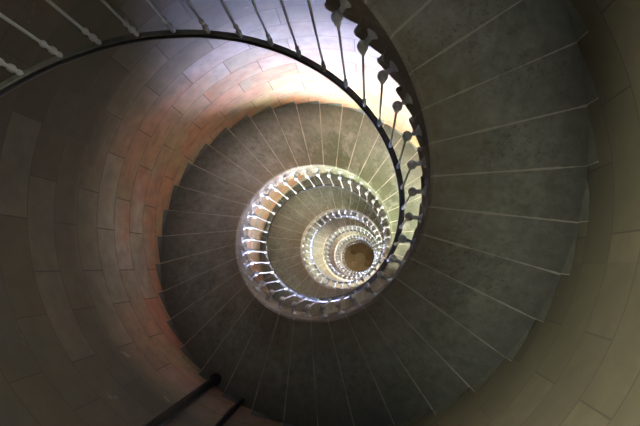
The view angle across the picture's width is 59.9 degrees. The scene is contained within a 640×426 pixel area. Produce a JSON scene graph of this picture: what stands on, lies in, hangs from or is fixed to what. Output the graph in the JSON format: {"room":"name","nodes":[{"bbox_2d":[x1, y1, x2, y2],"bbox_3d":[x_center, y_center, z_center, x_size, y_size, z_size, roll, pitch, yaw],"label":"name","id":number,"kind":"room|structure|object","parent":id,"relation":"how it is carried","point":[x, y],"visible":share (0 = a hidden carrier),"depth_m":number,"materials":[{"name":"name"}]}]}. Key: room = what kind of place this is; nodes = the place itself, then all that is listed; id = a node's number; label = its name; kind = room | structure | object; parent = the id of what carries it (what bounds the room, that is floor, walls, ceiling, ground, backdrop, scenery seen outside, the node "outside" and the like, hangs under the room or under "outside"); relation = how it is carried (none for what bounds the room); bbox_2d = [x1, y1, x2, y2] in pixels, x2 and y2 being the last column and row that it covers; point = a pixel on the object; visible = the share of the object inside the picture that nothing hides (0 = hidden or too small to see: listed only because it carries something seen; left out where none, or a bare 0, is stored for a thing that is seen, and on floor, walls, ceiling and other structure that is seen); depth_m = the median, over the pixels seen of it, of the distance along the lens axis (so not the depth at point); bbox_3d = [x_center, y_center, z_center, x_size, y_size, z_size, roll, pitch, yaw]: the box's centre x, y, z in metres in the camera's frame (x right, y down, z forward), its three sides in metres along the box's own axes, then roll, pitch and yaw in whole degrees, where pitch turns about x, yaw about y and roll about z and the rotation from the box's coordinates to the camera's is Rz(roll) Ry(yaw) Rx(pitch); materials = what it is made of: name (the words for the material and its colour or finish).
{"room":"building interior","nodes":[
{"label":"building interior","id":0,"kind":"room"},
{"bbox_2d":[0,0,639,425],"bbox_3d":[0.949,1.155,17.528,4.838,39.250,4.832,13,-94,6],"label":"wall","id":1,"kind":"structure","parent":0,"point":[94,148],"depth_m":4.37,"materials":[{"name":"beige stone"}]},
{"bbox_2d":[144,373,221,425],"bbox_3d":[-1.318,1.418,2.740,0.124,5.923,0.124,30,-92,7],"label":"vertical pipe","id":2,"kind":"object","parent":1,"relation":"attached to","point":[215,379],"visible":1,"depth_m":4.62,"materials":[{"name":"black metal"}]},
{"bbox_2d":[215,398,244,425],"bbox_3d":[-1.021,1.562,2.519,0.048,5.912,0.048,20,-93,7],"label":"vertical pipe","id":3,"kind":"object","parent":1,"relation":"attached to","point":[240,402],"visible":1,"depth_m":4.92,"materials":[{"name":"black metal"}]},
{"bbox_2d":[342,241,373,272],"bbox_3d":[2.654,2.959,36.703,3.950,0.550,3.950,13,-94,6],"label":"ceiling","id":4,"kind":"structure","parent":0,"point":[359,247],"depth_m":36.97,"materials":[{"name":"brown wood"}]},
{"bbox_2d":[355,253,364,262],"bbox_3d":[2.674,2.981,36.936,0.680,0.100,0.680,13,-94,6],"label":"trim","id":5,"kind":"structure","parent":4,"relation":"attached to","point":[360,257],"depth_m":36.91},
{"bbox_2d":[364,261,369,266],"bbox_3d":[3.110,3.377,36.810,0.400,0.120,0.400,13,-94,6],"label":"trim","id":6,"kind":"structure","parent":4,"relation":"attached to","point":[366,263],"depth_m":36.77,"materials":[{"name":"brown"}]},
{"label":"floor","id":7,"kind":"structure","parent":0,"visible":0},
{"bbox_2d":[155,0,598,425],"bbox_3d":[0.787,0.980,15.660,3.944,35.539,3.944,-41,-97,0],"label":"spiral staircase","id":8,"kind":"structure","parent":7,"relation":"on","point":[500,91],"depth_m":4.25,"materials":[{"name":"grey stone"}]},
{"bbox_2d":[0,0,425,316],"bbox_3d":[0.847,1.044,16.337,1.970,36.419,1.970,23,-93,7],"label":"stair railing","id":9,"kind":"object","parent":8,"relation":"attached to","point":[21,77],"visible":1,"depth_m":3.73,"materials":[{"name":"metal"}]},
{"bbox_2d":[291,302,296,307],"bbox_3d":[-0.251,0.911,5.531,0.063,0.180,0.063,9,-94,6],"label":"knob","id":10,"kind":"object","parent":9,"relation":"attached to","point":[294,304],"depth_m":5.47,"materials":[{"name":"grey paint"}]},
{"bbox_2d":[305,304,310,310],"bbox_3d":[-0.112,0.906,5.344,0.063,0.180,0.063,-1,-95,5],"label":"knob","id":11,"kind":"object","parent":9,"relation":"attached to","point":[307,307],"depth_m":5.28,"materials":[{"name":"grey paint"}]},
{"bbox_2d":[319,304,325,310],"bbox_3d":[0.026,0.874,5.160,0.063,0.180,0.063,-11,-96,4],"label":"socket","id":12,"kind":"object","parent":9,"relation":"attached to","point":[322,307],"depth_m":5.10,"materials":[{"name":"grey paint"}]},
{"bbox_2d":[331,10,342,28],"bbox_3d":[0.091,-1.000,2.879,0.063,0.180,0.063,29,-92,7],"label":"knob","id":13,"kind":"object","parent":9,"relation":"attached to","point":[337,16],"depth_m":2.82,"materials":[{"name":"grey paint"}]},
{"bbox_2d":[334,301,340,307],"bbox_3d":[0.160,0.815,4.979,0.063,0.180,0.063,-21,-97,3],"label":"socket","id":14,"kind":"object","parent":9,"relation":"attached to","point":[337,304],"depth_m":4.91,"materials":[{"name":"grey paint"}]},
{"bbox_2d":[349,294,355,300],"bbox_3d":[0.284,0.731,4.800,0.063,0.180,0.063,-31,-97,2],"label":"socket","id":15,"kind":"object","parent":9,"relation":"attached to","point":[352,297],"depth_m":4.74,"materials":[{"name":"grey paint"}]},
{"bbox_2d":[357,40,367,55],"bbox_3d":[0.233,-0.897,3.032,0.063,0.180,0.063,39,-91,7],"label":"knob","id":16,"kind":"object","parent":9,"relation":"attached to","point":[362,46],"depth_m":2.97,"materials":[{"name":"grey paint"}]},
{"bbox_2d":[364,284,370,291],"bbox_3d":[0.395,0.624,4.625,0.063,0.180,0.063,-41,-97,0],"label":"socket","id":17,"kind":"object","parent":9,"relation":"attached to","point":[367,288],"depth_m":4.56,"materials":[{"name":"grey paint"}]},
{"bbox_2d":[377,271,384,278],"bbox_3d":[0.488,0.497,4.454,0.063,0.180,0.063,39,-91,7],"label":"socket","id":18,"kind":"object","parent":9,"relation":"attached to","point":[381,275],"depth_m":4.39,"materials":[{"name":"grey paint"}]},
{"bbox_2d":[377,70,387,84],"bbox_3d":[0.358,-0.773,3.184,0.063,0.180,0.063,-41,-97,0],"label":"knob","id":19,"kind":"object","parent":9,"relation":"attached to","point":[382,76],"depth_m":3.12,"materials":[{"name":"grey paint"}]},
{"bbox_2d":[389,255,396,262],"bbox_3d":[0.561,0.353,4.286,0.063,0.180,0.063,29,-92,7],"label":"socket","id":20,"kind":"object","parent":9,"relation":"attached to","point":[392,258],"depth_m":4.22,"materials":[{"name":"grey paint"}]},
{"bbox_2d":[392,101,402,112],"bbox_3d":[0.463,-0.631,3.337,0.063,0.180,0.063,-31,-97,2],"label":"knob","id":21,"kind":"object","parent":9,"relation":"attached to","point":[397,106],"depth_m":3.28,"materials":[{"name":"grey paint"}]},
{"bbox_2d":[398,235,406,242],"bbox_3d":[0.610,0.196,4.121,0.063,0.180,0.063,19,-93,7],"label":"socket","id":22,"kind":"object","parent":9,"relation":"attached to","point":[402,238],"depth_m":4.06,"materials":[{"name":"grey paint"}]},
{"bbox_2d":[402,131,411,141],"bbox_3d":[0.545,-0.476,3.490,0.063,0.180,0.063,-21,-97,3],"label":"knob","id":23,"kind":"object","parent":9,"relation":"attached to","point":[407,135],"depth_m":3.43,"materials":[{"name":"grey paint"}]},
{"bbox_2d":[405,212,413,220],"bbox_3d":[0.633,0.029,3.960,0.063,0.180,0.063,9,-94,6],"label":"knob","id":24,"kind":"object","parent":9,"relation":"attached to","point":[409,216],"depth_m":3.90,"materials":[{"name":"grey paint"}]},
{"bbox_2d":[407,160,416,169],"bbox_3d":[0.601,-0.311,3.644,0.063,0.180,0.063,-11,-96,4],"label":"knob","id":25,"kind":"object","parent":9,"relation":"attached to","point":[411,164],"depth_m":3.58,"materials":[{"name":"grey paint"}]},
{"bbox_2d":[408,187,416,195],"bbox_3d":[0.631,-0.141,3.801,0.063,0.180,0.063,-1,-95,5],"label":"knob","id":26,"kind":"object","parent":9,"relation":"attached to","point":[412,191],"depth_m":3.74,"materials":[{"name":"grey paint"}]}
]}

